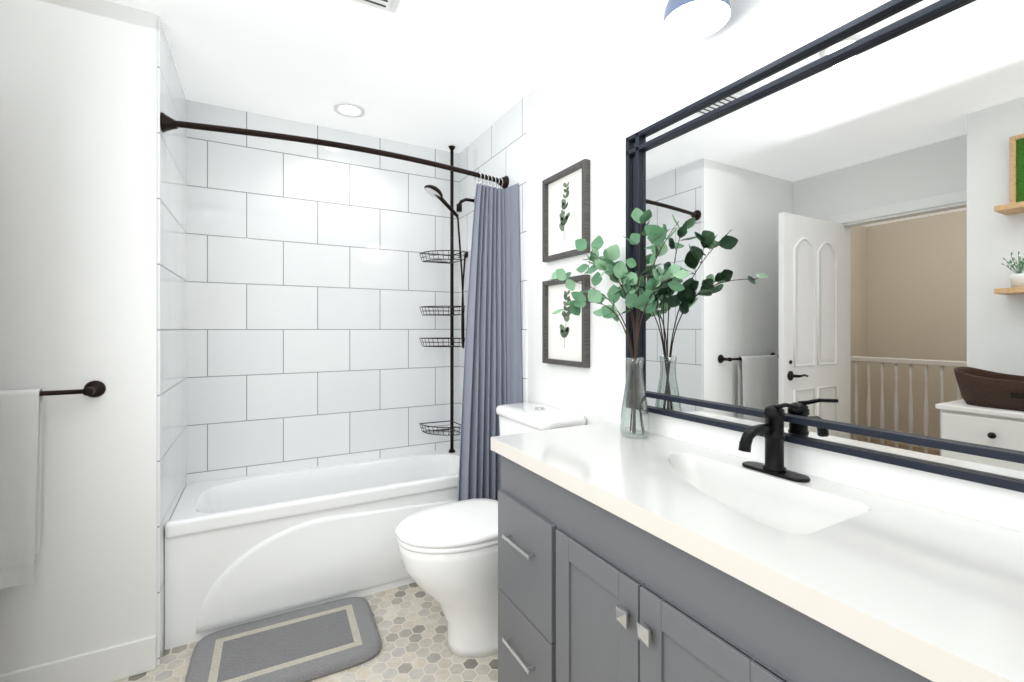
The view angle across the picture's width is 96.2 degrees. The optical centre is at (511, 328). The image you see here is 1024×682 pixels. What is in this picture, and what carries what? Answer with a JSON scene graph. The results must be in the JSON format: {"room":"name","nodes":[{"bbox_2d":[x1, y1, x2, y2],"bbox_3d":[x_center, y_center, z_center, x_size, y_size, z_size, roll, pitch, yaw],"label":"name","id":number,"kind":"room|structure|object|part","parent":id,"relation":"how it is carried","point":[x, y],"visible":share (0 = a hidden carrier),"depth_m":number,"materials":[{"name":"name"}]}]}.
{"room":"bathroom","nodes":[
{"label":"bathroom","id":0,"kind":"room"},
{"bbox_2d":[0,0,114,674],"bbox_3d":[-1.922,0.045,1.466,1.040,2.450,0.120,0,0,-29],"label":"wall","id":1,"kind":"structure","parent":0,"point":[57,194],"depth_m":1.59,"materials":[{"name":"white paint"}]},
{"bbox_2d":[0,381,105,588],"bbox_3d":[-1.732,0.507,1.446,0.675,0.645,0.097,0,0,-29],"label":"towel bar","id":2,"kind":"object","parent":1,"relation":"attached to","point":[21,415],"visible":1,"depth_m":1.49,"materials":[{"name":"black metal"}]},
{"bbox_2d":[0,388,43,588],"bbox_3d":[-1.743,0.514,1.414,0.425,0.631,0.051,0,0,-29],"label":"towel","id":3,"kind":"object","parent":2,"relation":"hanging from","point":[21,411],"depth_m":1.48,"materials":[{"name":"white fabric"}]},
{"bbox_2d":[115,3,156,666],"bbox_3d":[-1.563,0.045,2.017,0.120,2.450,0.740,0,0,-29],"label":"wall","id":4,"kind":"structure","parent":0,"point":[135,324],"depth_m":1.69,"materials":[{"name":"white paint"}]},
{"bbox_2d":[0,635,155,681],"bbox_3d":[-1.793,1.208,1.458,1.060,0.125,0.018,0,0,-29],"label":"baseboard","id":5,"kind":"structure","parent":4,"relation":"attached to","point":[122,661],"depth_m":1.62,"materials":[{"name":"white wood"}]},
{"bbox_2d":[157,16,185,664],"bbox_3d":[-1.508,0.045,2.049,0.008,2.450,0.720,0,0,-29],"label":"tile","id":6,"kind":"structure","parent":4,"relation":"attached to","point":[171,311],"depth_m":1.92,"materials":[{"name":"white tile"}]},
{"bbox_2d":[113,582,497,681],"bbox_3d":[-0.501,1.295,0.689,2.584,0.050,4.090,0,0,-29],"label":"floor","id":7,"kind":"structure","parent":0,"point":[411,621],"depth_m":1.78,"materials":[{"name":"tile"}]},
{"bbox_2d":[185,597,381,681],"bbox_3d":[-0.884,1.255,1.819,0.668,0.028,0.448,0,0,-27],"label":"rug","id":8,"kind":"object","parent":7,"relation":"on","point":[308,644],"visible":0.96,"depth_m":1.79,"materials":[{"name":"grey fabric"}]},
{"bbox_2d":[165,448,459,649],"bbox_3d":[-0.860,1.018,2.445,1.504,0.504,0.646,0,0,-29],"label":"bathtub","id":9,"kind":"object","parent":7,"relation":"on","point":[244,549],"visible":0.73,"depth_m":2.08,"materials":[{"name":"white ceramic"}]},
{"bbox_2d":[419,145,464,452],"bbox_3d":[-0.428,-0.190,2.846,0.240,1.977,0.240,0,0,-29],"label":"shower caddy","id":10,"kind":"object","parent":9,"relation":"on","point":[451,315],"visible":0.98,"depth_m":2.97,"materials":[{"name":"black metal"}]},
{"bbox_2d":[396,402,585,657],"bbox_3d":[-0.110,0.808,1.896,0.732,0.923,0.448,0,0,-29],"label":"toilet","id":11,"kind":"object","parent":7,"relation":"on","point":[448,552],"visible":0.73,"depth_m":1.75,"materials":[{"name":"white ceramic"}]},
{"bbox_2d":[491,448,954,681],"bbox_3d":[0.515,0.836,0.967,0.531,0.868,1.500,0,0,-29],"label":"bathroom vanity","id":12,"kind":"object","parent":7,"relation":"on","point":[631,554],"depth_m":0.96,"materials":[{"name":"grey paint"}]},
{"bbox_2d":[491,422,1023,681],"bbox_3d":[0.521,0.381,0.978,0.511,0.042,1.532,0,0,-29],"label":"countertop","id":13,"kind":"structure","parent":12,"relation":"on","point":[944,590],"depth_m":0.79,"materials":[{"name":"white stone"}]},
{"bbox_3d":[0.411,0.228,1.537,0.096,0.262,0.096,0,0,-29],"label":"vase glass","id":14,"kind":"part","parent":13,"relation":"part of","materials":[{"name":"clear glass"}]},
{"bbox_2d":[738,402,810,482],"bbox_3d":[0.609,0.268,1.122,0.158,0.182,0.164,0,0,-29],"label":"tap","id":15,"kind":"object","parent":13,"relation":"on","point":[773,470],"depth_m":1.13,"materials":[{"name":"black metal"}]},
{"bbox_2d":[106,0,635,152],"bbox_3d":[-1.625,-1.205,0.243,5.184,0.050,4.590,0,0,-29],"label":"ceiling","id":16,"kind":"structure","parent":0,"point":[460,75],"depth_m":1.98,"materials":[{"name":"white paint"}]},
{"bbox_2d":[333,101,364,117],"bbox_3d":[-0.873,-1.174,2.464,0.160,0.012,0.160,0,0,-29],"label":"recessed light","id":17,"kind":"object","parent":16,"relation":"in","point":[349,109],"visible":0.94,"depth_m":2.46,"materials":[{"name":"white plastic"}]},
{"bbox_2d":[354,0,399,13],"bbox_3d":[-0.492,-1.166,1.521,0.280,0.027,0.280,0,0,-29],"label":"fan","id":18,"kind":"object","parent":16,"relation":"attached to","point":[390,6],"visible":1,"depth_m":1.64,"materials":[{"name":"white plastic"}]},
{"bbox_2d":[527,0,1023,531],"bbox_3d":[0.651,0.045,1.378,0.100,2.450,4.190,0,0,-29],"label":"wall","id":19,"kind":"structure","parent":0,"point":[601,96],"depth_m":1.67,"materials":[{"name":"white paint"}]},
{"bbox_2d":[459,95,526,447],"bbox_3d":[-0.142,0.045,2.711,0.008,2.450,0.890,0,0,-29],"label":"tile","id":20,"kind":"structure","parent":19,"relation":"attached to","point":[498,148],"depth_m":2.56,"materials":[{"name":"white tile"}]},
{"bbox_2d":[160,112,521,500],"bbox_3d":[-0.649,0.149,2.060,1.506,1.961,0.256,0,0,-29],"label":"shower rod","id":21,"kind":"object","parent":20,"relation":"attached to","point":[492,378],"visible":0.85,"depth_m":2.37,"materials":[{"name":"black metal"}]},
{"bbox_2d":[454,171,521,500],"bbox_3d":[-0.130,0.159,2.335,0.318,1.942,0.239,0,0,-29],"label":"shower curtain","id":22,"kind":"object","parent":21,"relation":"hanging from","point":[492,377],"depth_m":2.38,"materials":[{"name":"grey fabric"}]},
{"bbox_2d":[424,185,474,348],"bbox_3d":[-0.395,-0.363,2.828,0.322,0.979,0.206,0,0,-29],"label":"shower head","id":23,"kind":"object","parent":20,"relation":"attached to","point":[433,191],"visible":0.81,"depth_m":2.79},
{"bbox_2d":[542,274,589,367],"bbox_3d":[0.231,-0.030,2.009,0.029,0.380,0.320,0,0,-29],"label":"picture frame","id":24,"kind":"object","parent":19,"relation":"attached to","point":[566,338],"visible":0.92,"depth_m":2.01,"materials":[{"name":"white paper"}]},
{"bbox_2d":[542,159,589,261],"bbox_3d":[0.231,-0.500,2.009,0.029,0.380,0.320,0,0,-29],"label":"picture frame","id":25,"kind":"object","parent":19,"relation":"attached to","point":[565,208],"visible":0.96,"depth_m":2.00,"materials":[{"name":"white paper"}]},
{"bbox_2d":[663,0,730,41],"bbox_3d":[0.646,-0.945,1.062,0.212,0.190,0.700,0,0,-29],"label":"sconce","id":26,"kind":"object","parent":19,"relation":"attached to","point":[688,20],"visible":1,"depth_m":1.32,"materials":[{"name":"white glass"}]},
{"bbox_2d":[626,0,1023,492],"bbox_3d":[0.753,-0.203,1.063,0.023,0.975,1.380,0,0,-29],"label":"framed mirror","id":27,"kind":"object","parent":19,"relation":"attached to","point":[843,205],"visible":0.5,"depth_m":1.03,"materials":[{"name":"clear glass"}]},
{"bbox_3d":[-1.053,0.045,2.776,1.744,2.450,0.100,0,0,-29],"label":"wall","id":28,"kind":"structure","parent":0,"visible":0},
{"bbox_2d":[186,100,458,484],"bbox_3d":[-1.019,0.045,2.733,1.508,2.450,0.008,0,0,-29],"label":"tile","id":29,"kind":"structure","parent":28,"relation":"attached to","point":[314,283],"depth_m":2.65,"materials":[{"name":"white tile"}]}
]}

